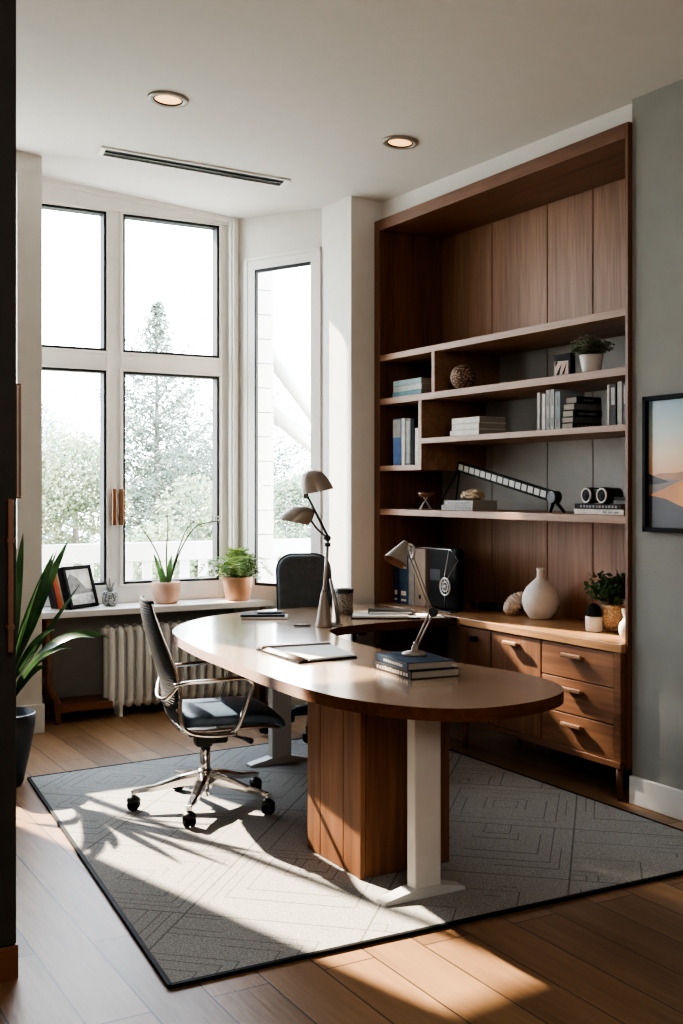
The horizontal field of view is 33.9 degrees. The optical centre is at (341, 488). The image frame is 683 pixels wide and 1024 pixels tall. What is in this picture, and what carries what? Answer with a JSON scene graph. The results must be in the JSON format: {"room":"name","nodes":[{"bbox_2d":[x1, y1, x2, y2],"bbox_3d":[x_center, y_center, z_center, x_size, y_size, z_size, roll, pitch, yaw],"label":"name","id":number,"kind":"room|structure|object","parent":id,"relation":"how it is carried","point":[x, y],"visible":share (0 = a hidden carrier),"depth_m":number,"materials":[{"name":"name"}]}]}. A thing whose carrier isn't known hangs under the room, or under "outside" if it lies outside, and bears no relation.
{"room":"office","nodes":[
{"label":"office","id":0,"kind":"room"},
{"bbox_2d":[16,150,41,705],"bbox_3d":[-3.798,-0.455,6.283,4.053,3.950,0.680,0,0,-30],"label":"wall","id":1,"kind":"structure","parent":0,"point":[28,165],"depth_m":6.96,"materials":[{"name":"white paint"}]},
{"bbox_2d":[16,704,44,733],"bbox_3d":[-3.619,1.430,5.983,4.066,0.180,0.020,0,0,-30],"label":"baseboard","id":2,"kind":"structure","parent":1,"relation":"attached to","point":[39,727],"depth_m":6.97,"materials":[{"name":"wood"}]},
{"bbox_2d":[42,597,233,714],"bbox_3d":[-1.451,1.155,7.916,1.750,0.730,0.180,0,0,-30],"label":"wall","id":3,"kind":"structure","parent":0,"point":[78,670],"depth_m":7.65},
{"bbox_2d":[42,201,227,606],"bbox_3d":[-1.476,-0.595,7.829,1.500,2.770,0.145,0,0,-30],"label":"window","id":4,"kind":"structure","parent":3,"relation":"attached to","point":[111,360],"depth_m":7.77,"materials":[{"name":"white wood"}]},
{"bbox_2d":[234,208,321,705],"bbox_3d":[-0.447,-0.380,7.960,0.855,3.800,0.020,0,0,36],"label":"wall","id":5,"kind":"structure","parent":0,"point":[298,230],"depth_m":8.06,"materials":[{"name":"white paint"}]},
{"bbox_2d":[228,220,237,572],"bbox_3d":[-0.786,-0.580,8.149,0.065,2.740,0.075,0,0,-30],"label":"trim","id":6,"kind":"structure","parent":5,"relation":"attached to","point":[233,225],"depth_m":8.12,"materials":[{"name":"paint"}]},
{"bbox_2d":[244,247,320,599],"bbox_3d":[-0.421,-0.440,7.927,0.694,2.460,0.028,0,0,36],"label":"window","id":7,"kind":"structure","parent":5,"relation":"in","point":[311,257],"depth_m":8.06,"materials":[{"name":"white wood"}]},
{"bbox_2d":[0,700,682,1023],"bbox_3d":[-0.232,1.620,2.719,7.100,0.200,10.550,0,0,-30],"label":"floor","id":8,"kind":"structure","parent":0,"point":[615,956],"depth_m":3.65,"materials":[{"name":"brown wood"}]},
{"bbox_2d":[0,0,20,981],"bbox_3d":[-1.446,-0.205,3.502,0.772,3.450,0.585,0,0,-30],"label":"door frame","id":9,"kind":"structure","parent":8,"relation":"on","point":[8,385],"depth_m":3.45,"materials":[{"name":"brown paint"}]},
{"bbox_2d":[16,535,109,786],"bbox_3d":[-1.699,0.873,5.830,0.865,1.295,0.730,0,0,-30],"label":"potted plant","id":10,"kind":"object","parent":8,"relation":"on","point":[25,717],"visible":0.56,"depth_m":5.74,"materials":[{"name":"green plant"}]},
{"bbox_2d":[42,598,274,724],"bbox_3d":[-1.287,1.155,7.703,1.687,0.730,0.347,0,0,-30],"label":"window bench","id":11,"kind":"object","parent":8,"relation":"on","point":[51,700],"visible":0.8,"depth_m":7.41,"materials":[{"name":"stone"}]},
{"bbox_2d":[57,568,68,609],"bbox_3d":[-1.781,0.654,7.420,0.105,0.270,0.190,0,0,30],"label":"book","id":12,"kind":"object","parent":11,"relation":"on","point":[59,571],"visible":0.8,"depth_m":7.34,"materials":[{"name":"paper"}]},
{"bbox_2d":[60,565,98,609],"bbox_3d":[-1.737,0.649,7.438,0.104,0.278,0.265,0,0,30],"label":"photo frame","id":13,"kind":"object","parent":11,"relation":"on","point":[85,596],"visible":1,"depth_m":7.43,"materials":[{"name":"wood"}]},
{"bbox_2d":[66,568,94,604],"bbox_3d":[-1.734,0.648,7.435,0.223,0.227,0.169,0,0,-30],"label":"photo","id":14,"kind":"object","parent":13,"relation":"attached to","point":[84,594],"depth_m":7.44},
{"bbox_2d":[46,694,112,712],"bbox_3d":[-1.749,1.425,7.440,0.380,0.046,0.290,0,0,-30],"label":"shelf","id":15,"kind":"object","parent":11,"relation":"attached to","point":[87,702],"depth_m":7.36,"materials":[{"name":"wood"}]},
{"bbox_2d":[102,578,118,606],"bbox_3d":[-1.560,0.695,7.553,0.112,0.190,0.112,0,0,-30],"label":"potted succulent","id":16,"kind":"object","parent":11,"relation":"on","point":[110,597],"visible":1,"depth_m":7.52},
{"bbox_2d":[102,591,118,606],"bbox_3d":[-1.560,0.740,7.553,0.112,0.100,0.112,0,0,-30],"label":"pot","id":17,"kind":"object","parent":16,"relation":"on","point":[109,598],"depth_m":7.51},
{"bbox_2d":[136,512,220,603],"bbox_3d":[-1.131,0.474,7.772,0.562,0.631,0.200,0,0,-17],"label":"potted plant","id":18,"kind":"object","parent":11,"relation":"on","point":[166,590],"visible":1,"depth_m":7.73,"materials":[{"name":"ceramic"}]},
{"bbox_2d":[195,547,273,600],"bbox_3d":[-0.722,0.599,7.890,0.495,0.382,0.458,0,0,30],"label":"potted fern","id":19,"kind":"object","parent":11,"relation":"on","point":[237,584],"visible":1,"depth_m":7.88,"materials":[{"name":"plant"}]},
{"bbox_2d":[223,576,252,600],"bbox_3d":[-0.736,0.707,7.956,0.212,0.167,0.212,0,0,-30],"label":"pot","id":20,"kind":"object","parent":19,"relation":"on","point":[236,588],"depth_m":7.88,"materials":[{"name":"ceramic"}]},
{"bbox_2d":[101,620,254,716],"bbox_3d":[-1.119,1.217,7.743,1.104,0.606,0.151,0,0,-30],"label":"radiator","id":21,"kind":"object","parent":8,"relation":"on","point":[130,674],"visible":0.58,"depth_m":7.56,"materials":[{"name":"metal"}]},
{"bbox_2d":[27,738,682,988],"bbox_3d":[-0.111,1.514,5.229,2.538,0.012,2.888,0,0,-30],"label":"rug","id":22,"kind":"object","parent":8,"relation":"on","point":[242,889],"visible":0.76,"depth_m":4.57,"materials":[{"name":"fabric"}]},
{"bbox_2d":[127,595,285,827],"bbox_3d":[-0.659,1.009,5.333,0.717,0.998,0.701,0,0,-18],"label":"office chair","id":23,"kind":"object","parent":22,"relation":"on","point":[210,721],"visible":0.98,"depth_m":5.19,"materials":[{"name":"metal"}]},
{"bbox_2d":[259,553,366,742],"bbox_3d":[-0.201,0.963,6.991,0.642,1.091,0.704,0,0,-14],"label":"office chair","id":24,"kind":"object","parent":22,"relation":"on","point":[299,576],"visible":0.28,"depth_m":7.22,"materials":[{"name":"black plastic"}]},
{"bbox_2d":[172,604,563,906],"bbox_3d":[0.196,1.131,5.539,1.876,0.753,3.220,0,0,-30],"label":"desk","id":25,"kind":"object","parent":22,"relation":"on","point":[378,757],"visible":0.95,"depth_m":4.40,"materials":[{"name":"brown wood"}]},
{"bbox_2d":[241,614,287,619],"bbox_3d":[-0.449,0.748,6.548,0.270,0.013,0.170,0,0,-1],"label":"notebook","id":26,"kind":"object","parent":25,"relation":"on","point":[286,615],"visible":0.71,"depth_m":6.46,"materials":[{"name":"grey paper"}]},
{"bbox_2d":[240,612,284,616],"bbox_3d":[-0.461,0.735,6.565,0.255,0.012,0.170,0,0,-3],"label":"notebook","id":27,"kind":"object","parent":26,"relation":"on","point":[243,614],"visible":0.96,"depth_m":6.49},
{"bbox_2d":[256,641,356,663],"bbox_3d":[-0.133,0.743,5.133,0.387,0.022,0.473,0,0,-30],"label":"folder","id":28,"kind":"object","parent":25,"relation":"on","point":[309,652],"visible":1,"depth_m":5.10,"materials":[{"name":"white paper"}]},
{"bbox_2d":[278,470,342,627],"bbox_3d":[-0.174,0.325,6.144,0.354,0.860,0.181,0,0,5],"label":"desk lamp","id":29,"kind":"object","parent":25,"relation":"on","point":[312,481],"visible":1,"depth_m":6.11,"materials":[{"name":"beige metal"}]},
{"bbox_2d":[334,588,352,614],"bbox_3d":[0.014,0.678,6.767,0.117,0.152,0.117,0,0,-30],"label":"coffee cup","id":30,"kind":"object","parent":25,"relation":"on","point":[344,596],"visible":0.87,"depth_m":6.72,"materials":[{"name":"ceramic"}]},
{"bbox_2d":[351,611,419,618],"bbox_3d":[0.262,0.746,6.626,0.400,0.016,0.260,0,0,2],"label":"folder","id":31,"kind":"object","parent":25,"relation":"on","point":[356,614],"visible":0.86,"depth_m":6.51,"materials":[{"name":"paper"}]},
{"bbox_2d":[368,608,412,613],"bbox_3d":[0.289,0.729,6.680,0.260,0.018,0.173,0,0,0],"label":"notebook","id":32,"kind":"object","parent":31,"relation":"on","point":[370,610],"visible":1,"depth_m":6.60,"materials":[{"name":"paper"}]},
{"bbox_2d":[373,660,458,679],"bbox_3d":[0.304,0.738,4.619,0.226,0.032,0.325,0,0,-26],"label":"book","id":33,"kind":"object","parent":25,"relation":"on","point":[445,672],"visible":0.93,"depth_m":4.49,"materials":[{"name":"paper"}]},
{"bbox_2d":[377,664,407,676],"bbox_3d":[0.206,0.738,4.567,0.002,0.016,0.264,0,0,-26],"label":"print","id":34,"kind":"object","parent":33,"relation":"on","point":[383,667],"depth_m":4.55},
{"bbox_2d":[375,650,453,670],"bbox_3d":[0.298,0.706,4.622,0.211,0.031,0.305,0,0,-23],"label":"book","id":35,"kind":"object","parent":33,"relation":"on","point":[396,659],"visible":0.95,"depth_m":4.52,"materials":[{"name":"paper"}]},
{"bbox_2d":[383,658,401,666],"bbox_3d":[0.209,0.707,4.564,0.002,0.012,0.177,0,0,-23],"label":"print","id":36,"kind":"object","parent":35,"relation":"on","point":[395,663],"depth_m":4.55},
{"bbox_2d":[384,540,437,656],"bbox_3d":[0.287,0.452,4.656,0.226,0.477,0.106,0,0,-18],"label":"desk lamp","id":37,"kind":"object","parent":35,"relation":"on","point":[397,556],"visible":1,"depth_m":4.65,"materials":[{"name":"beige metal"}]},
{"bbox_2d":[459,625,624,800],"bbox_3d":[1.218,1.159,6.117,0.525,0.723,1.338,0,0,-30],"label":"sideboard","id":38,"kind":"object","parent":8,"relation":"on","point":[589,724],"visible":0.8,"depth_m":5.76,"materials":[{"name":"brown wood"}]},
{"bbox_2d":[376,602,625,652],"bbox_3d":[1.020,0.774,6.529,0.536,0.042,2.270,0,0,-30],"label":"countertop","id":39,"kind":"structure","parent":38,"relation":"on","point":[556,629],"depth_m":6.18,"materials":[{"name":"brown wood"}]},
{"bbox_2d":[394,566,398,602],"bbox_3d":[0.469,0.573,7.480,0.251,0.360,0.056,0,0,-30],"label":"binder","id":40,"kind":"object","parent":39,"relation":"on","point":[396,569],"visible":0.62,"depth_m":7.41,"materials":[{"name":"cardboard"}]},
{"bbox_2d":[399,555,407,604],"bbox_3d":[0.515,0.573,7.399,0.251,0.360,0.105,0,0,-30],"label":"binder","id":41,"kind":"object","parent":39,"relation":"on","point":[403,573],"visible":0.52,"depth_m":7.34,"materials":[{"name":"cardboard"}]},
{"bbox_2d":[415,548,429,606],"bbox_3d":[0.605,0.568,7.232,0.241,0.370,0.124,0,0,-30],"label":"box file","id":42,"kind":"object","parent":39,"relation":"on","point":[421,554],"visible":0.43,"depth_m":7.15,"materials":[{"name":"cardboard"}]},
{"bbox_2d":[408,546,439,605],"bbox_3d":[0.560,0.566,7.322,0.250,0.375,0.066,0,0,-30],"label":"binder","id":43,"kind":"object","parent":39,"relation":"on","point":[411,575],"visible":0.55,"depth_m":7.26,"materials":[{"name":"cardboard"}]},
{"bbox_2d":[419,547,457,612],"bbox_3d":[0.600,0.561,6.951,0.060,0.384,0.422,0,0,-30],"label":"stand","id":44,"kind":"object","parent":39,"relation":"on","point":[444,586],"visible":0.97,"depth_m":6.88,"materials":[{"name":"grey metal"}]},
{"bbox_2d":[429,546,463,611],"bbox_3d":[0.651,0.558,6.982,0.061,0.390,0.330,0,0,-30],"label":"panel","id":45,"kind":"object","parent":39,"relation":"on","point":[454,600],"visible":0.9,"depth_m":6.92,"materials":[{"name":"black plastic"}]},
{"bbox_2d":[472,601,502,610],"bbox_3d":[0.911,0.728,6.978,0.082,0.050,0.225,0,0,-38],"label":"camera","id":46,"kind":"object","parent":39,"relation":"on","point":[482,605],"visible":0.98,"depth_m":6.94,"materials":[{"name":"black plastic"}]},
{"bbox_2d":[503,591,522,614],"bbox_3d":[1.029,0.681,6.675,0.131,0.144,0.132,0,0,-30],"label":"seashell","id":47,"kind":"object","parent":39,"relation":"on","point":[512,605],"visible":0.84,"depth_m":6.63,"materials":[{"name":"beige"}]},
{"bbox_2d":[522,568,558,619],"bbox_3d":[1.155,0.606,6.504,0.215,0.294,0.215,0,0,-30],"label":"vase","id":48,"kind":"object","parent":39,"relation":"on","point":[540,598],"visible":1,"depth_m":6.43,"materials":[{"name":"beige ceramic"}]},
{"bbox_2d":[585,603,602,631],"bbox_3d":[1.338,0.679,5.934,0.092,0.148,0.092,0,0,-30],"label":"potted cactus","id":49,"kind":"object","parent":39,"relation":"on","point":[593,618],"visible":1,"depth_m":5.90,"materials":[{"name":"white ceramic"}]},
{"bbox_2d":[585,616,602,631],"bbox_3d":[1.338,0.713,5.934,0.092,0.080,0.092,0,0,-30],"label":"pot","id":50,"kind":"object","parent":49,"relation":"on","point":[592,623],"depth_m":5.90,"materials":[{"name":"white ceramic"}]},
{"bbox_2d":[583,571,624,631],"bbox_3d":[1.443,0.585,5.928,0.309,0.336,0.339,0,0,3],"label":"potted plant","id":51,"kind":"object","parent":39,"relation":"on","point":[611,590],"visible":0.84,"depth_m":5.88,"materials":[{"name":"green plant"}]},
{"bbox_2d":[601,603,624,631],"bbox_3d":[1.449,0.682,5.941,0.148,0.142,0.148,0,0,-30],"label":"basket","id":52,"kind":"object","parent":51,"relation":"on","point":[612,615],"depth_m":5.88,"materials":[{"name":"wicker"}]},
{"bbox_2d":[374,122,631,769],"bbox_3d":[1.039,-0.209,6.572,0.545,3.138,2.350,0,0,-30],"label":"bookcase","id":53,"kind":"object","parent":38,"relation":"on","point":[497,275],"visible":0.74,"depth_m":6.85,"materials":[{"name":"brown wood"}]},
{"bbox_2d":[393,419,400,465],"bbox_3d":[0.448,-0.304,7.347,0.201,0.305,0.095,0,0,-30],"label":"book","id":54,"kind":"object","parent":53,"relation":"on","point":[396,422],"visible":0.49,"depth_m":7.30,"materials":[{"name":"paper"}]},
{"bbox_2d":[393,419,400,437],"bbox_3d":[0.361,-0.393,7.299,0.002,0.116,0.091,0,0,-30],"label":"print","id":55,"kind":"object","parent":54,"relation":"attached to","point":[396,422],"depth_m":7.30,"materials":[{"name":"paper"}]},
{"bbox_2d":[401,418,407,464],"bbox_3d":[0.484,-0.304,7.284,0.200,0.305,0.040,0,0,-30],"label":"book","id":56,"kind":"object","parent":53,"relation":"on","point":[402,419],"visible":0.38,"depth_m":7.23,"materials":[{"name":"paper"}]},
{"bbox_2d":[405,418,416,464],"bbox_3d":[0.512,-0.302,7.234,0.201,0.300,0.065,0,0,-30],"label":"book","id":57,"kind":"object","parent":53,"relation":"on","point":[407,421],"visible":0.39,"depth_m":7.18,"materials":[{"name":"paper"}]},
{"bbox_2d":[392,389,431,396],"bbox_3d":[0.521,-0.613,7.259,0.240,0.036,0.340,0,0,-30],"label":"book","id":58,"kind":"object","parent":53,"relation":"on","point":[417,391],"visible":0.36,"depth_m":7.15,"materials":[{"name":"paper"}]},
{"bbox_2d":[393,383,431,392],"bbox_3d":[0.526,-0.650,7.259,0.240,0.037,0.340,0,0,-29],"label":"book","id":59,"kind":"object","parent":58,"relation":"on","point":[418,385],"visible":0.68,"depth_m":7.14,"materials":[{"name":"paper"}]},
{"bbox_2d":[393,377,431,386],"bbox_3d":[0.521,-0.686,7.255,0.235,0.035,0.320,0,0,-31],"label":"book","id":60,"kind":"object","parent":59,"relation":"on","point":[421,379],"visible":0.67,"depth_m":7.15,"materials":[{"name":"paper"}]},
{"bbox_2d":[411,419,417,464],"bbox_3d":[0.540,-0.299,7.186,0.200,0.295,0.035,0,0,-30],"label":"book","id":61,"kind":"object","parent":53,"relation":"on","point":[414,422],"visible":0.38,"depth_m":7.13,"materials":[{"name":"paper"}]},
{"bbox_2d":[450,364,475,388],"bbox_3d":[0.732,-0.672,6.740,0.156,0.156,0.156,0,0,-30],"label":"twine ball","id":62,"kind":"object","parent":53,"relation":"on","point":[462,376],"visible":0.91,"depth_m":6.68,"materials":[{"name":"fabric"}]},
{"bbox_2d":[441,505,497,510],"bbox_3d":[0.777,0.115,6.812,0.191,0.031,0.320,0,0,-30],"label":"book","id":63,"kind":"object","parent":53,"relation":"on","point":[443,507],"visible":0.91,"depth_m":6.71,"materials":[{"name":"paper"}]},
{"bbox_2d":[444,500,497,505],"bbox_3d":[0.784,0.084,6.804,0.186,0.030,0.295,0,0,-30],"label":"book","id":64,"kind":"object","parent":63,"relation":"on","point":[446,502],"visible":1,"depth_m":6.70,"materials":[{"name":"paper"}]},
{"bbox_2d":[461,489,483,499],"bbox_3d":[0.796,0.033,6.781,0.119,0.070,0.195,0,0,-30],"label":"stone","id":65,"kind":"object","parent":64,"relation":"on","point":[470,494],"visible":0.95,"depth_m":6.72,"materials":[{"name":"beige stone"}]},
{"bbox_2d":[450,429,505,435],"bbox_3d":[0.819,-0.334,6.709,0.210,0.035,0.290,0,0,-30],"label":"book","id":66,"kind":"object","parent":53,"relation":"on","point":[471,431],"visible":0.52,"depth_m":6.60,"materials":[{"name":"paper"}]},
{"bbox_2d":[452,422,506,430],"bbox_3d":[0.822,-0.370,6.699,0.205,0.037,0.270,0,0,-30],"label":"book","id":67,"kind":"object","parent":66,"relation":"on","point":[501,426],"visible":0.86,"depth_m":6.60,"materials":[{"name":"paper"}]},
{"bbox_2d":[452,416,505,424],"bbox_3d":[0.821,-0.407,6.695,0.200,0.036,0.275,0,0,-30],"label":"book","id":68,"kind":"object","parent":67,"relation":"on","point":[483,419],"visible":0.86,"depth_m":6.59,"materials":[{"name":"paper"}]},
{"bbox_2d":[436,462,565,512],"bbox_3d":[0.927,-0.018,6.582,0.120,0.308,1.149,0,0,-30],"label":"sculpture","id":69,"kind":"object","parent":53,"relation":"on","point":[553,497],"visible":0.96,"depth_m":6.54,"materials":[{"name":"black plastic"}]},
{"bbox_2d":[537,393,545,429],"bbox_3d":[1.140,-0.418,6.108,0.170,0.205,0.023,0,0,-30],"label":"book","id":70,"kind":"object","parent":53,"relation":"on","point":[539,395],"visible":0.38,"depth_m":6.06,"materials":[{"name":"paper"}]},
{"bbox_2d":[542,394,545,429],"bbox_3d":[1.161,-0.413,6.071,0.170,0.195,0.028,0,0,-30],"label":"book","id":71,"kind":"object","parent":53,"relation":"on","point":[543,395],"visible":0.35,"depth_m":6.03,"materials":[{"name":"paper"}]},
{"bbox_2d":[546,390,549,428],"bbox_3d":[1.178,-0.423,6.041,0.171,0.215,0.034,0,0,-30],"label":"book","id":72,"kind":"object","parent":53,"relation":"on","point":[547,391],"visible":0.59,"depth_m":6.00,"materials":[{"name":"paper"}]},
{"bbox_2d":[554,353,574,375],"bbox_3d":[1.178,-0.654,5.915,0.036,0.118,0.132,0,0,-30],"label":"photo frame","id":73,"kind":"object","parent":53,"relation":"on","point":[564,364],"visible":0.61,"depth_m":5.89,"materials":[{"name":"wood"}]},
{"bbox_2d":[554,361,567,375],"bbox_3d":[1.160,-0.640,5.911,0.001,0.074,0.110,0,0,-30],"label":"picture","id":74,"kind":"object","parent":73,"relation":"attached to","point":[560,363],"depth_m":5.91},
{"bbox_2d":[550,389,578,428],"bbox_3d":[1.196,-0.423,6.010,0.171,0.215,0.034,0,0,-30],"label":"book","id":75,"kind":"object","parent":53,"relation":"on","point":[552,391],"visible":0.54,"depth_m":5.97,"materials":[{"name":"paper"}]},
{"bbox_2d":[555,391,584,428],"bbox_3d":[1.217,-0.416,5.973,0.171,0.200,0.044,0,0,-30],"label":"book","id":76,"kind":"object","parent":53,"relation":"on","point":[560,399],"visible":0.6,"depth_m":5.93,"materials":[{"name":"paper"}]},
{"bbox_2d":[561,422,601,427],"bbox_3d":[1.267,-0.331,5.912,0.200,0.030,0.093,0,0,-30],"label":"book","id":77,"kind":"object","parent":53,"relation":"on","point":[564,425],"visible":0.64,"depth_m":5.87,"materials":[{"name":"paper"}]},
{"bbox_2d":[562,417,600,423],"bbox_3d":[1.266,-0.361,5.912,0.200,0.030,0.092,0,0,-31],"label":"book","id":78,"kind":"object","parent":77,"relation":"on","point":[564,419],"visible":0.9,"depth_m":5.87,"materials":[{"name":"paper"}]},
{"bbox_2d":[563,410,601,417],"bbox_3d":[1.270,-0.395,5.914,0.195,0.036,0.093,0,0,-29],"label":"book","id":79,"kind":"object","parent":78,"relation":"on","point":[567,413],"visible":0.93,"depth_m":5.87,"materials":[{"name":"paper"}]},
{"bbox_2d":[563,403,601,410],"bbox_3d":[1.271,-0.430,5.915,0.190,0.034,0.092,0,0,-30],"label":"book","id":80,"kind":"object","parent":79,"relation":"on","point":[573,406],"visible":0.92,"depth_m":5.87,"materials":[{"name":"paper"}]},
{"bbox_2d":[565,396,600,403],"bbox_3d":[1.276,-0.465,5.918,0.175,0.036,0.093,0,0,-32],"label":"book","id":81,"kind":"object","parent":80,"relation":"on","point":[576,399],"visible":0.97,"depth_m":5.88,"materials":[{"name":"paper"}]},
{"bbox_2d":[569,334,614,371],"bbox_3d":[1.292,-0.700,5.808,0.239,0.211,0.234,0,0,-30],"label":"potted plant","id":82,"kind":"object","parent":53,"relation":"on","point":[591,350],"visible":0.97,"depth_m":5.76,"materials":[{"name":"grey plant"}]},
{"bbox_2d":[574,509,624,514],"bbox_3d":[1.398,0.116,5.738,0.221,0.028,0.360,0,0,-30],"label":"book","id":83,"kind":"object","parent":53,"relation":"on","point":[576,511],"visible":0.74,"depth_m":5.67,"materials":[{"name":"paper"}]},
{"bbox_2d":[575,503,624,509],"bbox_3d":[1.391,0.089,5.739,0.211,0.025,0.345,0,0,-30],"label":"book","id":84,"kind":"object","parent":83,"relation":"on","point":[577,506],"visible":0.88,"depth_m":5.67,"materials":[{"name":"paper"}]},
{"bbox_2d":[581,487,623,503],"bbox_3d":[1.344,0.033,5.772,0.119,0.084,0.208,0,0,-26],"label":"binoculars","id":85,"kind":"object","parent":84,"relation":"on","point":[603,495],"visible":0.98,"depth_m":5.71,"materials":[{"name":"plastic"}]},
{"bbox_2d":[610,384,616,424],"bbox_3d":[1.432,-0.418,5.618,0.191,0.205,0.043,0,0,-30],"label":"book","id":86,"kind":"object","parent":53,"relation":"on","point":[613,387],"visible":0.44,"depth_m":5.57,"materials":[{"name":"paper"}]},
{"bbox_2d":[617,381,624,423],"bbox_3d":[1.456,-0.423,5.577,0.190,0.215,0.036,0,0,-30],"label":"book","id":87,"kind":"object","parent":53,"relation":"on","point":[619,384],"visible":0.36,"depth_m":5.52,"materials":[{"name":"paper"}]},
{"bbox_2d":[16,0,682,218],"bbox_3d":[-0.244,-2.178,2.741,7.100,0.860,10.600,0,0,-30],"label":"ceiling","id":88,"kind":"structure","parent":0,"point":[308,93],"depth_m":5.49,"materials":[{"name":"paint"}]},
{"bbox_2d":[147,90,188,107],"bbox_3d":[-0.906,-2.035,5.854,0.213,0.030,0.213,0,0,-16],"label":"recessed light","id":89,"kind":"object","parent":88,"relation":"in","point":[167,99],"visible":1,"depth_m":5.84,"materials":[{"name":"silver metal"}]},
{"bbox_2d":[98,146,290,187],"bbox_3d":[-0.908,-2.005,6.988,1.186,0.102,0.170,0,0,-20],"label":"ceiling vent","id":90,"kind":"object","parent":88,"relation":"in","point":[104,151],"visible":1,"depth_m":6.97,"materials":[{"name":"metal"}]},
{"bbox_2d":[382,135,417,149],"bbox_3d":[0.327,-1.936,6.260,0.203,0.029,0.203,0,0,-16],"label":"recessed light","id":91,"kind":"object","parent":88,"relation":"in","point":[400,142],"visible":1,"depth_m":6.25,"materials":[{"name":"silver metal"}]},
{"bbox_2d":[322,196,381,646],"bbox_3d":[0.282,-0.380,7.979,0.980,3.800,0.832,0,0,-30],"label":"wall pier","id":92,"kind":"object","parent":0,"point":[347,223],"visible":0.18,"depth_m":7.45,"materials":[{"name":"white paint"}]},
{"bbox_2d":[382,103,631,662],"bbox_3d":[1.178,-0.355,6.650,0.745,3.750,2.350,0,0,-30],"label":"wall","id":93,"kind":"structure","parent":0,"point":[622,115],"depth_m":6.43,"materials":[{"name":"white paint"}]},
{"bbox_2d":[632,79,682,790],"bbox_3d":[3.390,-0.355,2.754,0.780,3.750,6.610,0,0,-30],"label":"wall","id":94,"kind":"structure","parent":0,"point":[657,115],"depth_m":5.29,"materials":[{"name":"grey paint"}]},
{"bbox_2d":[629,775,682,820],"bbox_3d":[3.042,1.452,2.554,0.022,0.135,6.610,0,0,-30],"label":"baseboard","id":95,"kind":"structure","parent":94,"relation":"attached to","point":[644,793],"depth_m":5.26,"materials":[{"name":"wood"}]},
{"bbox_2d":[642,393,682,532],"bbox_3d":[1.605,-0.118,5.050,0.035,0.640,0.650,0,0,-30],"label":"framed picture","id":96,"kind":"object","parent":94,"relation":"attached to","point":[662,415],"visible":1,"depth_m":5.24},
{"bbox_3d":[-1.472,-2.175,7.903,1.700,0.410,0.180,0,0,-30],"label":"wall","id":97,"kind":"structure","parent":0,"visible":0},
{"bbox_2d":[42,177,237,224],"bbox_3d":[-1.433,-2.009,7.794,1.540,0.172,0.050,0,0,-30],"label":"trim","id":98,"kind":"structure","parent":97,"relation":"attached to","point":[54,191],"depth_m":7.71,"materials":[{"name":"paint"}]},
{"label":"outside","id":99,"kind":"structure","parent":0,"visible":0},
{"bbox_3d":[-1.113,1.670,9.388,5.000,0.200,2.000,0,0,-30],"label":"floor","id":100,"kind":"structure","parent":99,"visible":0},
{"bbox_2d":[42,538,310,582],"bbox_3d":[-1.361,0.970,9.822,4.700,1.200,0.100,0,0,-30],"label":"balcony railing","id":101,"kind":"object","parent":100,"relation":"on","point":[87,554],"visible":0.11,"depth_m":9.65,"materials":[{"name":"white paint"}]},
{"bbox_2d":[258,271,310,582],"bbox_3d":[-0.402,-0.227,9.392,0.748,3.594,0.150,0,0,-30],"label":"pergola post","id":102,"kind":"object","parent":100,"relation":"on","point":[270,361],"visible":0.37,"depth_m":9.19,"materials":[{"name":"white paint"}]},
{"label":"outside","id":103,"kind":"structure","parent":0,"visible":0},
{"bbox_2d":[43,527,308,567],"bbox_3d":[-19.237,4.670,63.773,150.000,0.300,110.200,0,0,-30],"label":"ground","id":104,"kind":"structure","parent":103,"point":[96,535],"depth_m":107.72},
{"bbox_2d":[42,402,90,566],"bbox_3d":[-9.273,0.959,29.896,4.625,7.127,4.695,0,0,-30],"label":"leafy tree","id":105,"kind":"object","parent":104,"relation":"on","point":[45,411],"visible":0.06,"depth_m":29.67,"materials":[{"name":"green plant"}]},
{"bbox_2d":[42,411,99,539],"bbox_3d":[-10.419,0.961,37.492,6.027,7.122,5.107,0,0,-30],"label":"leafy tree","id":106,"kind":"object","parent":104,"relation":"on","point":[67,424],"visible":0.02,"depth_m":37.37,"materials":[{"name":"green plant"}]},
{"bbox_2d":[42,425,132,581],"bbox_3d":[-4.246,1.774,17.642,2.590,5.496,2.670,0,0,-30],"label":"leafy tree","id":107,"kind":"object","parent":104,"relation":"on","point":[70,499],"visible":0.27,"depth_m":17.05,"materials":[{"name":"green plant"}]},
{"bbox_2d":[125,447,209,540],"bbox_3d":[-4.062,1.765,26.174,2.622,5.514,2.458,0,0,-24],"label":"leafy tree","id":108,"kind":"object","parent":104,"relation":"on","point":[151,459],"visible":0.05,"depth_m":25.92,"materials":[{"name":"green plant"}]},
{"bbox_2d":[64,298,281,579],"bbox_3d":[-3.637,0.395,22.086,5.136,8.250,5.179,0,0,6],"label":"conifer tree","id":109,"kind":"object","parent":104,"relation":"on","point":[139,495],"visible":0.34,"depth_m":21.65,"materials":[{"name":"green plant"}]},
{"bbox_2d":[125,474,284,579],"bbox_3d":[-2.013,2.159,14.976,2.584,4.728,1.935,0,0,-36],"label":"leafy tree","id":110,"kind":"object","parent":104,"relation":"on","point":[204,534],"visible":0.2,"depth_m":14.63,"materials":[{"name":"green plant"}]},
{"bbox_2d":[128,357,310,561],"bbox_3d":[-2.892,-0.130,31.568,6.332,9.300,6.818,0,0,27],"label":"conifer tree","id":111,"kind":"object","parent":104,"relation":"on","point":[287,465],"visible":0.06,"depth_m":31.64,"materials":[{"name":"green plant"}]},
{"bbox_2d":[270,463,310,538],"bbox_3d":[-0.300,1.998,22.057,2.574,5.048,2.175,0,0,-30],"label":"leafy tree","id":112,"kind":"object","parent":104,"relation":"on","point":[296,488],"visible":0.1,"depth_m":21.77,"materials":[{"name":"green plant"}]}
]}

